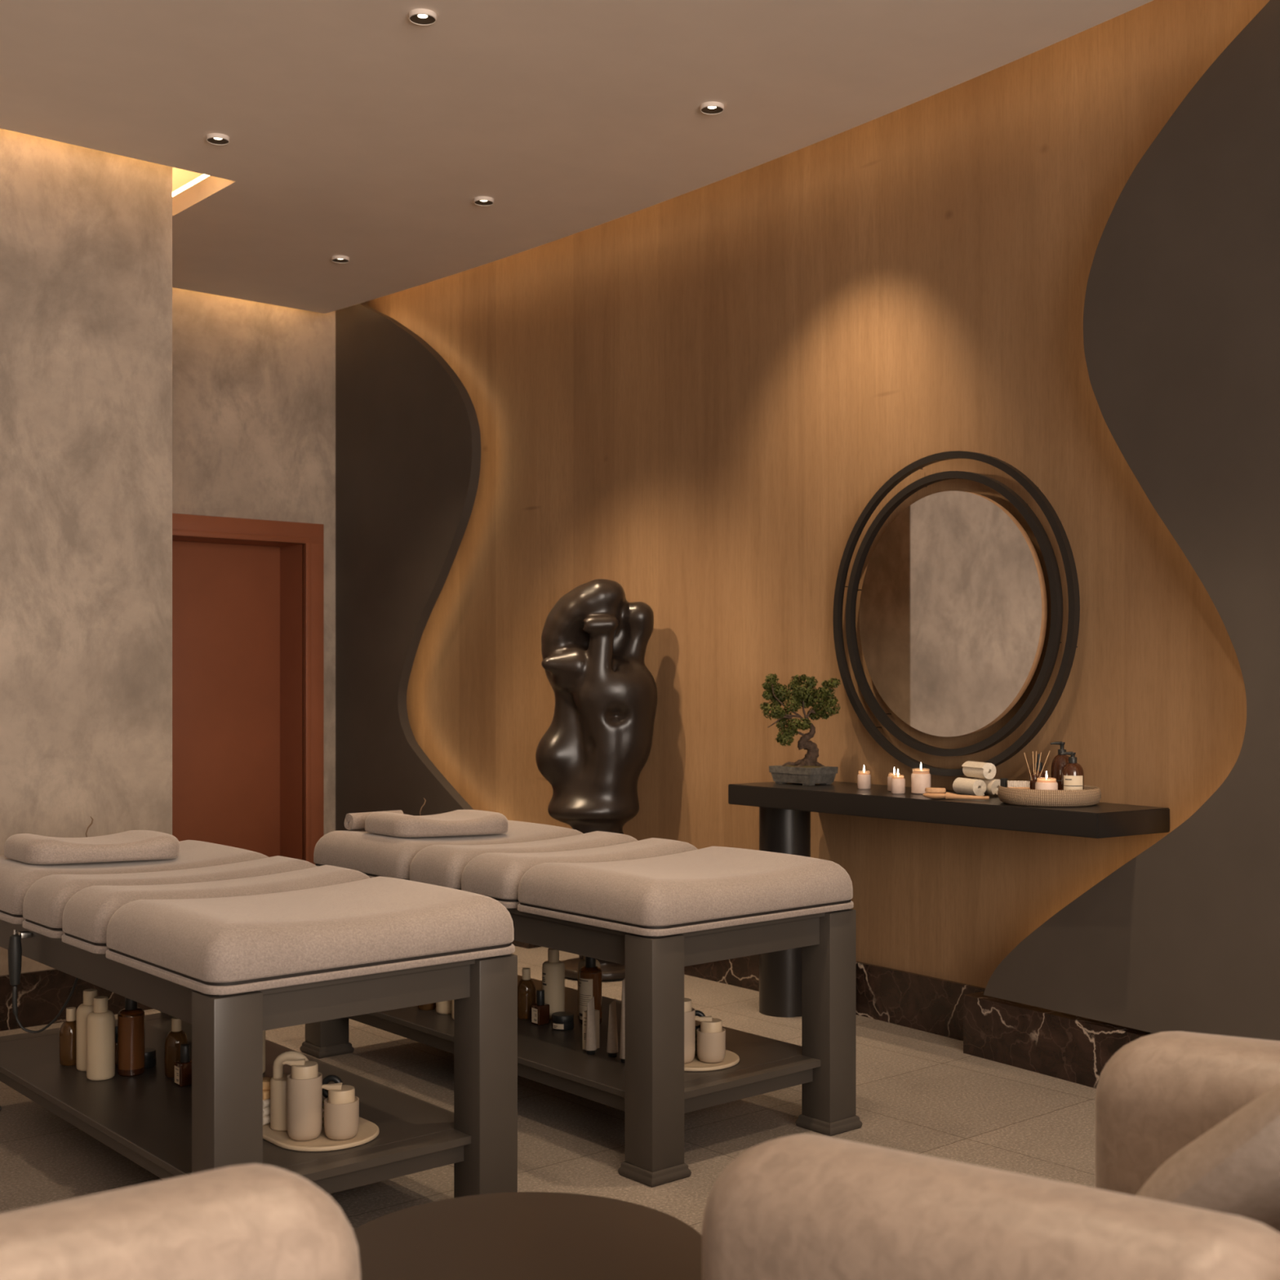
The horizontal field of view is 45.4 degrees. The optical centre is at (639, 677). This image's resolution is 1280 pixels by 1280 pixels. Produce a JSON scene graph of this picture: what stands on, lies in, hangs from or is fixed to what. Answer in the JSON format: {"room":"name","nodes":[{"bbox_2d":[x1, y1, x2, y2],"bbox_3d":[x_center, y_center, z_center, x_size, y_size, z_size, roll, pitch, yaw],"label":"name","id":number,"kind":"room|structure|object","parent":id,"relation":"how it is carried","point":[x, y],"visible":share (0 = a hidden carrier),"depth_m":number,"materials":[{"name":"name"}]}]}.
{"room":"spa massage room","nodes":[
{"label":"spa massage room","id":0,"kind":"room"},
{"bbox_2d":[0,128,172,975],"bbox_3d":[-4.733,-0.441,4.891,5.748,3.403,2.314,0,0,-40],"label":"wall","id":1,"kind":"structure","parent":0,"point":[86,233],"depth_m":5.66,"materials":[{"name":"paint"}]},
{"bbox_2d":[0,968,153,1031],"bbox_3d":[-4.426,1.163,4.519,5.772,0.195,1.380,0,0,-40],"label":"baseboard","id":2,"kind":"structure","parent":1,"relation":"attached to","point":[42,995],"depth_m":5.55,"materials":[{"name":"brown stone"}]},
{"bbox_2d":[172,287,335,835],"bbox_3d":[-2.241,-0.441,8.019,2.200,3.403,0.450,0,0,-40],"label":"wall","id":3,"kind":"structure","parent":0,"point":[254,383],"depth_m":7.94,"materials":[{"name":"paint"}]},
{"bbox_2d":[172,513,324,864],"bbox_3d":[-2.201,0.222,7.947,1.068,2.076,0.351,0,0,-40],"label":"door","id":4,"kind":"structure","parent":3,"relation":"in","point":[248,594],"depth_m":8.12,"materials":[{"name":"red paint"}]},
{"bbox_2d":[0,946,1096,1235],"bbox_3d":[-1.030,1.260,2.671,8.500,0.001,11.000,0,0,-40],"label":"floor","id":5,"kind":"structure","parent":0,"point":[917,1091],"depth_m":4.33,"materials":[{"name":"tile"}]},
{"bbox_2d":[0,1163,360,1279],"bbox_3d":[-0.414,0.870,0.955,0.990,0.780,1.036,0,0,-40],"label":"armchair","id":6,"kind":"object","parent":5,"relation":"on","point":[255,1221],"visible":1,"depth_m":1.41,"materials":[{"name":"fabric"}]},
{"bbox_2d":[0,840,517,1197],"bbox_3d":[-1.152,0.884,4.013,0.779,0.752,1.809,0,0,-40],"label":"massage table","id":7,"kind":"object","parent":5,"relation":"on","point":[233,944],"visible":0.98,"depth_m":3.52,"materials":[{"name":"beige fabric"}]},
{"bbox_2d":[8,929,78,1033],"bbox_3d":[-1.549,0.794,4.006,0.196,0.272,0.047,0,0,-9],"label":"remote control","id":8,"kind":"object","parent":7,"relation":"hanging from","point":[15,948],"visible":0.88,"depth_m":3.98,"materials":[{"name":"black plastic"}]},
{"bbox_2d":[59,1007,75,1066],"bbox_3d":[-1.560,0.983,4.197,0.061,0.152,0.061,0,0,-40],"label":"oil bottle","id":9,"kind":"object","parent":7,"relation":"on","point":[68,1028],"visible":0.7,"depth_m":4.17,"materials":[{"name":"brown glass"}]},
{"bbox_2d":[75,988,97,1071],"bbox_3d":[-1.488,0.953,4.143,0.071,0.212,0.071,0,0,-40],"label":"lotion bottle","id":10,"kind":"object","parent":7,"relation":"on","point":[84,1009],"visible":0.61,"depth_m":4.11,"materials":[{"name":"beige plastic"}]},
{"bbox_2d":[4,830,180,864],"bbox_3d":[-1.544,0.476,4.322,0.436,0.082,0.270,0,0,-40],"label":"pillow","id":11,"kind":"object","parent":7,"relation":"on","point":[131,845],"visible":1,"depth_m":4.22,"materials":[{"name":"fabric"}]},
{"bbox_2d":[86,995,115,1080],"bbox_3d":[-1.427,0.953,4.050,0.071,0.212,0.071,0,0,-40],"label":"lotion bottle","id":12,"kind":"object","parent":7,"relation":"on","point":[100,1022],"visible":1,"depth_m":4.02,"materials":[{"name":"beige plastic"}]},
{"bbox_2d":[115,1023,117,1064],"bbox_3d":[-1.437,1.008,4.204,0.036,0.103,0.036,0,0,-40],"label":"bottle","id":13,"kind":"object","parent":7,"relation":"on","point":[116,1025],"visible":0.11,"depth_m":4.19,"materials":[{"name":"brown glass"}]},
{"bbox_2d":[117,997,144,1076],"bbox_3d":[-1.359,0.952,4.089,0.069,0.214,0.069,0,0,-40],"label":"oil bottle","id":14,"kind":"object","parent":7,"relation":"on","point":[131,1020],"visible":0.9,"depth_m":4.06,"materials":[{"name":"orange glass"}]},
{"bbox_2d":[0,840,268,915],"bbox_3d":[-1.514,0.564,4.438,0.768,0.112,0.595,0,0,-40],"label":"cushion","id":15,"kind":"object","parent":7,"relation":"on","point":[16,877],"depth_m":4.23,"materials":[{"name":"fabric"}]},
{"bbox_2d":[144,1048,155,1068],"bbox_3d":[-1.349,1.038,4.168,0.059,0.043,0.058,0,0,-40],"label":"jar","id":16,"kind":"object","parent":7,"relation":"on","point":[149,1053],"visible":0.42,"depth_m":4.15,"materials":[{"name":"black plastic"}]},
{"bbox_2d":[22,855,316,928],"bbox_3d":[-1.229,0.564,4.104,0.768,0.112,0.277,0,0,-40],"label":"cushion","id":17,"kind":"object","parent":7,"relation":"on","point":[44,903],"depth_m":3.94,"materials":[{"name":"fabric"}]},
{"bbox_2d":[164,1017,188,1077],"bbox_3d":[-1.234,0.983,4.073,0.061,0.152,0.061,0,0,-40],"label":"oil bottle","id":18,"kind":"object","parent":7,"relation":"on","point":[176,1037],"visible":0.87,"depth_m":4.05,"materials":[{"name":"brown glass"}]},
{"bbox_2d":[174,1044,191,1086],"bbox_3d":[-1.184,1.008,3.981,0.045,0.103,0.040,0,0,-40],"label":"dropper bottle","id":19,"kind":"object","parent":7,"relation":"on","point":[183,1068],"visible":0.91,"depth_m":3.97,"materials":[{"name":"orange glass"}]},
{"bbox_2d":[62,865,370,943],"bbox_3d":[-1.048,0.564,3.891,0.768,0.112,0.277,0,0,-40],"label":"cushion","id":20,"kind":"object","parent":7,"relation":"on","point":[86,915],"depth_m":3.73,"materials":[{"name":"fabric"}]},
{"bbox_2d":[0,1012,471,1182],"bbox_3d":[-1.152,1.069,4.013,0.695,0.018,1.715,0,0,-40],"label":"shelf","id":21,"kind":"object","parent":7,"relation":"attached to","point":[148,1113],"depth_m":3.74,"materials":[{"name":"grey paint"}]},
{"bbox_2d":[262,1030,265,1073],"bbox_3d":[-1.039,0.953,4.096,0.071,0.212,0.071,0,0,-40],"label":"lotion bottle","id":22,"kind":"object","parent":7,"relation":"on","point":[264,1031],"visible":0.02,"depth_m":4.09,"materials":[{"name":"beige plastic"}]},
{"bbox_2d":[106,875,514,982],"bbox_3d":[-0.761,0.564,3.555,0.768,0.112,0.599,0,0,-40],"label":"cushion","id":23,"kind":"object","parent":7,"relation":"on","point":[376,923],"depth_m":3.36,"materials":[{"name":"fabric"}]},
{"bbox_2d":[262,1108,379,1151],"bbox_3d":[-0.759,1.054,3.574,0.245,0.010,0.340,0,0,-40],"label":"tray","id":24,"kind":"object","parent":7,"relation":"on","point":[368,1131],"visible":0.48,"depth_m":3.48,"materials":[{"name":"beige wood"}]},
{"bbox_2d":[262,1098,270,1124],"bbox_3d":[-0.893,1.023,3.622,0.062,0.059,0.045,0,0,35],"label":"cloth","id":25,"kind":"object","parent":24,"relation":"on","point":[266,1103],"visible":0.2,"depth_m":3.60,"materials":[{"name":"white fabric"}]},
{"bbox_2d":[270,1050,308,1131],"bbox_3d":[-0.824,0.964,3.582,0.081,0.178,0.073,0,0,-40],"label":"soap dispenser","id":26,"kind":"object","parent":24,"relation":"on","point":[278,1080],"visible":0.58,"depth_m":3.55,"materials":[{"name":"beige ceramic"}]},
{"bbox_2d":[282,1057,322,1141],"bbox_3d":[-0.768,0.963,3.501,0.080,0.181,0.079,0,0,-40],"label":"soap dispenser","id":27,"kind":"object","parent":24,"relation":"on","point":[304,1082],"visible":1,"depth_m":3.47,"materials":[{"name":"beige ceramic"}]},
{"bbox_2d":[322,1074,343,1127],"bbox_3d":[-0.721,0.992,3.581,0.044,0.122,0.044,0,0,-40],"label":"decorative bottle","id":28,"kind":"object","parent":24,"relation":"on","point":[335,1078],"visible":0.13,"depth_m":3.58,"materials":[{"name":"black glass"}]},
{"bbox_2d":[322,1097,325,1127],"bbox_3d":[-0.721,1.018,3.581,0.044,0.070,0.044,0,0,-40],"label":"bottle","id":29,"kind":"object","parent":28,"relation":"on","point":[325,1098],"depth_m":3.57,"materials":[{"name":"brown glass"}]},
{"bbox_2d":[321,1082,359,1140],"bbox_3d":[-0.685,0.991,3.507,0.080,0.124,0.079,0,0,-40],"label":"soap dispenser","id":30,"kind":"object","parent":24,"relation":"on","point":[341,1106],"visible":1,"depth_m":3.48,"materials":[{"name":"beige ceramic"}]},
{"bbox_2d":[352,1191,702,1279],"bbox_3d":[-0.169,1.035,2.136,0.554,0.450,0.554,0,0,-40],"label":"round side table","id":31,"kind":"object","parent":5,"relation":"on","point":[514,1235],"visible":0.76,"depth_m":2.20,"materials":[{"name":"brown paint"}]},
{"bbox_2d":[299,820,862,1186],"bbox_3d":[-0.261,0.884,4.714,0.779,0.752,1.809,0,0,-40],"label":"massage table","id":32,"kind":"object","parent":5,"relation":"on","point":[655,908],"visible":0.89,"depth_m":4.18,"materials":[{"name":"grey paint"}]},
{"bbox_2d":[344,809,403,830],"bbox_3d":[-0.892,0.481,5.151,0.204,0.054,0.059,0,0,-40],"label":"rolled towel","id":33,"kind":"object","parent":32,"relation":"on","point":[352,820],"visible":0.36,"depth_m":5.09,"materials":[{"name":"fabric"}]},
{"bbox_2d":[417,1002,435,1010],"bbox_3d":[-0.681,0.983,4.891,0.061,0.152,0.061,0,0,-40],"label":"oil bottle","id":34,"kind":"object","parent":32,"relation":"on","point":[431,1006],"visible":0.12,"depth_m":4.87,"materials":[{"name":"brown glass"}]},
{"bbox_2d":[364,809,508,837],"bbox_3d":[-0.664,0.476,5.017,0.436,0.082,0.270,0,0,-40],"label":"pillow","id":35,"kind":"object","parent":32,"relation":"on","point":[458,822],"visible":1,"depth_m":4.91,"materials":[{"name":"fabric"}]},
{"bbox_2d":[435,1000,451,1014],"bbox_3d":[-0.609,0.953,4.838,0.071,0.212,0.071,0,0,-40],"label":"lotion bottle","id":36,"kind":"object","parent":32,"relation":"on","point":[444,1007],"visible":0.11,"depth_m":4.81,"materials":[{"name":"beige plastic"}]},
{"bbox_2d":[313,820,582,879],"bbox_3d":[-0.624,0.564,5.138,0.768,0.112,0.595,0,0,-40],"label":"cushion","id":37,"kind":"object","parent":32,"relation":"on","point":[373,855],"depth_m":4.92,"materials":[{"name":"fabric"}]},
{"bbox_2d":[409,831,637,888],"bbox_3d":[-0.339,0.564,4.804,0.768,0.112,0.277,0,0,-40],"label":"cushion","id":38,"kind":"object","parent":32,"relation":"on","point":[442,865],"depth_m":4.62,"materials":[{"name":"fabric"}]},
{"bbox_2d":[517,967,536,1018],"bbox_3d":[-0.354,0.983,4.768,0.061,0.152,0.061,0,0,-40],"label":"oil bottle","id":39,"kind":"object","parent":32,"relation":"on","point":[526,992],"visible":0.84,"depth_m":4.74,"materials":[{"name":"brown glass"}]},
{"bbox_2d":[531,989,549,1025],"bbox_3d":[-0.304,1.008,4.676,0.045,0.103,0.040,0,0,-40],"label":"dropper bottle","id":40,"kind":"object","parent":32,"relation":"on","point":[540,1010],"visible":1,"depth_m":4.67,"materials":[{"name":"orange glass"}]},
{"bbox_2d":[542,948,564,1019],"bbox_3d":[-0.269,0.952,4.761,0.071,0.214,0.070,0,0,-40],"label":"lotion bottle","id":41,"kind":"object","parent":32,"relation":"on","point":[553,969],"visible":0.79,"depth_m":4.73,"materials":[{"name":"beige plastic"}]},
{"bbox_2d":[551,1011,573,1030],"bbox_3d":[-0.233,1.038,4.619,0.069,0.043,0.068,0,0,-40],"label":"jar","id":42,"kind":"object","parent":32,"relation":"on","point":[561,1020],"visible":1,"depth_m":4.59,"materials":[{"name":"black plastic"}]},
{"bbox_2d":[461,837,697,899],"bbox_3d":[-0.157,0.564,4.591,0.768,0.112,0.277,0,0,-40],"label":"cushion","id":43,"kind":"object","parent":32,"relation":"on","point":[495,875],"depth_m":4.40,"materials":[{"name":"fabric"}]},
{"bbox_2d":[577,955,599,1016],"bbox_3d":[-0.160,0.953,4.791,0.071,0.212,0.071,0,0,-40],"label":"lotion bottle","id":44,"kind":"object","parent":32,"relation":"on","point":[581,963],"visible":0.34,"depth_m":4.77,"materials":[{"name":"beige plastic"}]},
{"bbox_2d":[579,956,601,1024],"bbox_3d":[-0.151,0.952,4.683,0.070,0.214,0.069,0,0,-40],"label":"oil bottle","id":45,"kind":"object","parent":32,"relation":"on","point":[590,975],"visible":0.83,"depth_m":4.66,"materials":[{"name":"brown glass"}]},
{"bbox_2d":[585,996,596,1054],"bbox_3d":[-0.138,0.980,4.307,0.032,0.158,0.032,0,0,3],"label":"tube","id":46,"kind":"object","parent":32,"relation":"on","point":[590,1039],"visible":1,"depth_m":4.29,"materials":[{"name":"beige plastic"}]},
{"bbox_2d":[582,1008,599,1049],"bbox_3d":[-0.140,1.005,4.363,0.028,0.108,0.044,0,0,38],"label":"carton","id":47,"kind":"object","parent":32,"relation":"on","point":[597,1011],"visible":0.42,"depth_m":4.36,"materials":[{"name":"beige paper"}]},
{"bbox_2d":[368,974,820,1099],"bbox_3d":[-0.261,1.069,4.714,0.695,0.018,1.715,0,0,-40],"label":"shelf","id":48,"kind":"object","parent":32,"relation":"attached to","point":[560,1055],"depth_m":4.28,"materials":[{"name":"grey paint"}]},
{"bbox_2d":[606,999,617,1057],"bbox_3d":[-0.077,0.980,4.279,0.032,0.158,0.032,0,0,3],"label":"tube","id":49,"kind":"object","parent":32,"relation":"on","point":[612,1037],"visible":1,"depth_m":4.27,"materials":[{"name":"black plastic"}]},
{"bbox_2d":[619,977,625,1062],"bbox_3d":[-0.040,0.940,4.213,0.032,0.238,0.032,0,0,3],"label":"tube","id":50,"kind":"object","parent":32,"relation":"on","point":[622,1047],"visible":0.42,"depth_m":4.20,"materials":[{"name":"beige plastic"}]},
{"bbox_2d":[518,846,853,926],"bbox_3d":[0.129,0.564,4.256,0.768,0.112,0.599,0,0,-40],"label":"cushion","id":51,"kind":"object","parent":32,"relation":"on","point":[710,886],"depth_m":4.06,"materials":[{"name":"fabric"}]},
{"bbox_2d":[684,1049,739,1071],"bbox_3d":[0.120,1.054,4.269,0.245,0.010,0.340,0,0,-40],"label":"tray","id":52,"kind":"object","parent":32,"relation":"on","point":[731,1059],"visible":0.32,"depth_m":4.17,"materials":[{"name":"beige wood"}]},
{"bbox_2d":[684,997,695,1063],"bbox_3d":[0.111,0.963,4.196,0.080,0.181,0.079,0,0,-40],"label":"soap dispenser","id":53,"kind":"object","parent":52,"relation":"on","point":[689,1011],"visible":0.4,"depth_m":4.17,"materials":[{"name":"beige ceramic"}]},
{"bbox_2d":[694,1009,705,1055],"bbox_3d":[0.159,0.992,4.276,0.044,0.122,0.044,0,0,-40],"label":"decorative bottle","id":54,"kind":"object","parent":52,"relation":"on","point":[699,1013],"visible":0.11,"depth_m":4.27,"materials":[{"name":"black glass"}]},
{"bbox_2d":[695,1015,725,1062],"bbox_3d":[0.195,0.991,4.202,0.080,0.124,0.079,0,0,-40],"label":"soap dispenser","id":55,"kind":"object","parent":52,"relation":"on","point":[711,1035],"visible":1,"depth_m":4.17,"materials":[{"name":"beige ceramic"}]},
{"bbox_2d":[535,578,657,980],"bbox_3d":[-0.186,0.421,6.499,0.516,1.668,0.362,0,0,0],"label":"statue","id":56,"kind":"object","parent":5,"relation":"on","point":[594,750],"visible":0.68,"depth_m":6.40,"materials":[{"name":"brown metal"}]},
{"bbox_2d":[728,781,1169,1017],"bbox_3d":[0.994,0.828,5.192,0.446,0.864,1.643,0,0,-40],"label":"console","id":57,"kind":"object","parent":5,"relation":"on","point":[784,809],"visible":0.84,"depth_m":5.19,"materials":[{"name":"black wood"}]},
{"bbox_2d":[760,673,840,785],"bbox_3d":[0.577,0.191,5.669,0.251,0.410,0.261,0,0,-40],"label":"bonsai tree","id":58,"kind":"object","parent":57,"relation":"on","point":[807,771],"visible":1,"depth_m":5.66,"materials":[{"name":"green plant"}]},
{"bbox_2d":[857,764,871,789],"bbox_3d":[0.794,0.353,5.423,0.046,0.084,0.046,0,0,-40],"label":"jar candle","id":59,"kind":"object","parent":57,"relation":"on","point":[864,777],"visible":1,"depth_m":5.40,"materials":[{"name":"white wax"}]},
{"bbox_2d":[891,769,905,793],"bbox_3d":[0.878,0.353,5.205,0.047,0.084,0.047,0,0,-40],"label":"jar candle","id":60,"kind":"object","parent":57,"relation":"on","point":[898,781],"visible":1,"depth_m":5.19,"materials":[{"name":"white wax"}]},
{"bbox_2d":[911,763,930,794],"bbox_3d":[0.955,0.343,5.198,0.065,0.106,0.065,0,0,-40],"label":"jar candle","id":61,"kind":"object","parent":57,"relation":"on","point":[920,777],"visible":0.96,"depth_m":5.17,"materials":[{"name":"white wax"}]},
{"bbox_2d":[922,787,989,799],"bbox_3d":[1.018,0.377,4.938,0.215,0.035,0.048,0,0,23],"label":"bath brush","id":62,"kind":"object","parent":57,"relation":"on","point":[932,793],"visible":1,"depth_m":4.94,"materials":[{"name":"brown wood"}]},
{"bbox_2d":[952,777,986,795],"bbox_3d":[1.100,0.367,5.112,0.052,0.055,0.128,0,0,-20],"label":"rolled towel","id":63,"kind":"object","parent":57,"relation":"on","point":[966,786],"visible":1,"depth_m":5.07,"materials":[{"name":"white fabric"}]},
{"bbox_2d":[973,777,999,795],"bbox_3d":[1.162,0.364,5.111,0.055,0.051,0.128,0,0,-20],"label":"rolled towel","id":64,"kind":"object","parent":57,"relation":"on","point":[992,784],"visible":0.52,"depth_m":5.05,"materials":[{"name":"white fabric"}]},
{"bbox_2d":[961,760,995,779],"bbox_3d":[1.132,0.310,5.112,0.054,0.054,0.128,0,0,-20],"label":"rolled towel","id":65,"kind":"object","parent":64,"relation":"on","point":[970,769],"visible":1,"depth_m":5.07,"materials":[{"name":"white fabric"}]},
{"bbox_2d":[997,785,1101,807],"bbox_3d":[1.281,0.369,4.793,0.314,0.052,0.314,0,0,-40],"label":"woven basket","id":66,"kind":"object","parent":57,"relation":"on","point":[1090,795],"visible":0.88,"depth_m":4.66,"materials":[{"name":"beige wicker"}]},
{"bbox_2d":[1006,780,1030,789],"bbox_3d":[1.185,0.351,4.790,0.070,0.052,0.034,0,0,8],"label":"brush","id":67,"kind":"object","parent":66,"relation":"in","point":[1025,784],"visible":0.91,"depth_m":4.78,"materials":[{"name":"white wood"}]},
{"bbox_2d":[1023,751,1049,789],"bbox_3d":[1.237,0.308,4.788,0.083,0.154,0.039,0,0,-23],"label":"reed diffuser","id":68,"kind":"object","parent":66,"relation":"in","point":[1033,777],"visible":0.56,"depth_m":4.78,"materials":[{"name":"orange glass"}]},
{"bbox_2d":[1028,774,1037,789],"bbox_3d":[1.235,0.345,4.787,0.034,0.080,0.034,0,0,-40],"label":"bottle","id":69,"kind":"object","parent":68,"relation":"attached to","point":[1033,777],"depth_m":4.78,"materials":[{"name":"orange glass"}]},
{"bbox_2d":[1029,753,1048,780],"bbox_3d":[1.274,0.315,4.888,0.058,0.140,0.058,0,0,-40],"label":"reed diffuser","id":70,"kind":"object","parent":66,"relation":"in","point":[1043,774],"visible":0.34,"depth_m":4.88,"materials":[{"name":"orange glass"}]},
{"bbox_2d":[1035,772,1057,790],"bbox_3d":[1.251,0.337,4.712,0.067,0.096,0.067,0,0,-40],"label":"jar candle","id":71,"kind":"object","parent":66,"relation":"in","point":[1045,784],"visible":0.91,"depth_m":4.68,"materials":[{"name":"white wax"}]},
{"bbox_2d":[1050,741,1068,790],"bbox_3d":[1.339,0.294,4.857,0.069,0.181,0.069,0,0,-40],"label":"pump bottle","id":72,"kind":"object","parent":66,"relation":"in","point":[1058,762],"visible":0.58,"depth_m":4.84,"materials":[{"name":"orange glass"}]},
{"bbox_2d":[1060,751,1084,790],"bbox_3d":[1.343,0.308,4.750,0.068,0.154,0.068,0,0,-40],"label":"pump bottle","id":73,"kind":"object","parent":66,"relation":"in","point":[1073,773],"visible":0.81,"depth_m":4.72,"materials":[{"name":"orange glass"}]},
{"bbox_2d":[702,1031,1279,1279],"bbox_3d":[0.740,0.874,1.755,1.036,0.772,0.990,0,0,-40],"label":"armchair","id":74,"kind":"object","parent":5,"relation":"on","point":[799,1206],"visible":1,"depth_m":1.61,"materials":[{"name":"fabric"}]},
{"bbox_2d":[1135,1084,1279,1232],"bbox_3d":[0.788,0.585,1.849,0.409,0.307,0.285,0,0,-36],"label":"throw cushion","id":75,"kind":"object","parent":74,"relation":"on","point":[1233,1167],"visible":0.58,"depth_m":1.73,"materials":[{"name":"grey fabric"}]},
{"bbox_2d":[0,0,1153,313],"bbox_3d":[-1.164,-1.953,1.942,7.350,0.101,9.866,0,0,-40],"label":"ceiling","id":76,"kind":"structure","parent":0,"point":[362,131],"depth_m":5.01,"materials":[{"name":"paint"}]},
{"bbox_2d":[172,167,203,191],"bbox_3d":[-1.030,-2.168,2.671,8.500,0.050,11.000,0,0,-40],"label":"ceiling light","id":77,"kind":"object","parent":76,"relation":"in","point":[180,177],"depth_m":6.56,"materials":[{"name":"paint"}]},
{"bbox_2d":[206,133,229,145],"bbox_3d":[-1.487,-1.895,5.393,0.080,0.014,0.080,0,0,-40],"label":"recessed light","id":78,"kind":"object","parent":76,"relation":"in","point":[212,138],"visible":1,"depth_m":5.39,"materials":[{"name":"beige metal"}]},
{"bbox_2d":[331,255,349,262],"bbox_3d":[-1.359,-1.895,6.943,0.080,0.014,0.080,0,0,-40],"label":"recessed light","id":79,"kind":"object","parent":76,"relation":"in","point":[337,259],"visible":1,"depth_m":6.94,"materials":[{"name":"beige metal"}]},
{"bbox_2d":[408,8,436,25],"bbox_3d":[-0.624,-1.895,4.396,0.080,0.014,0.080,0,0,-40],"label":"recessed light","id":80,"kind":"object","parent":76,"relation":"in","point":[418,16],"visible":1,"depth_m":4.39,"materials":[{"name":"paint"}]},
{"bbox_2d":[473,195,493,205],"bbox_3d":[-0.622,-1.895,6.096,0.080,0.014,0.080,0,0,-40],"label":"recessed light","id":81,"kind":"object","parent":76,"relation":"in","point":[482,200],"visible":1,"depth_m":6.09,"materials":[{"name":"beige metal"}]},
{"bbox_2d":[700,101,724,114],"bbox_3d":[0.240,-1.895,5.099,0.080,0.014,0.080,0,0,-40],"label":"recessed light","id":82,"kind":"object","parent":76,"relation":"in","point":[712,107],"visible":1,"depth_m":5.10,"materials":[{"name":"beige metal"}]},
{"bbox_2d":[364,0,1270,987],"bbox_3d":[1.511,-0.441,4.363,0.702,3.403,10.286,0,0,-34],"label":"wall","id":83,"kind":"structure","parent":0,"point":[694,402],"depth_m":5.79,"materials":[{"name":"brown wood"}]},
{"bbox_2d":[335,302,480,831],"bbox_3d":[-1.082,-0.547,7.726,0.081,3.192,1.588,0,0,-44],"label":"wall panel","id":84,"kind":"object","parent":83,"relation":"attached to","point":[408,436],"depth_m":7.90,"materials":[{"name":"paint"}]},
{"bbox_2d":[511,940,542,948],"bbox_3d":[-1.030,1.163,7.732,0.155,0.195,1.636,0,0,-44],"label":"baseboard","id":85,"kind":"structure","parent":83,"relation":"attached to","point":[518,944],"depth_m":7.13,"materials":[{"name":"brown stone"}]},
{"bbox_2d":[684,954,985,1040],"bbox_3d":[0.439,1.163,6.161,0.063,0.195,2.807,0,0,-39],"label":"baseboard","id":86,"kind":"structure","parent":83,"relation":"attached to","point":[929,1004],"depth_m":5.55,"materials":[{"name":"brown stone"}]},
{"bbox_2d":[832,450,1079,776],"bbox_3d":[1.080,-0.218,5.313,0.077,1.120,1.120,0,0,-35],"label":"wall mirror","id":87,"kind":"object","parent":83,"relation":"attached to","point":[953,602],"visible":0.95,"depth_m":5.25,"materials":[{"name":"black metal"}]},
{"bbox_2d":[963,991,1152,1088],"bbox_3d":[2.157,1.163,3.561,0.220,0.195,3.817,0,0,-31],"label":"baseboard","id":88,"kind":"structure","parent":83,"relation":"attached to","point":[1076,1049],"depth_m":4.86,"materials":[{"name":"brown stone"}]},
{"bbox_2d":[983,0,1279,1040],"bbox_3d":[2.143,-0.547,3.499,0.134,3.192,3.710,0,0,-31],"label":"wall panel","id":89,"kind":"object","parent":83,"relation":"attached to","point":[1181,312],"depth_m":4.36,"materials":[{"name":"paint"}]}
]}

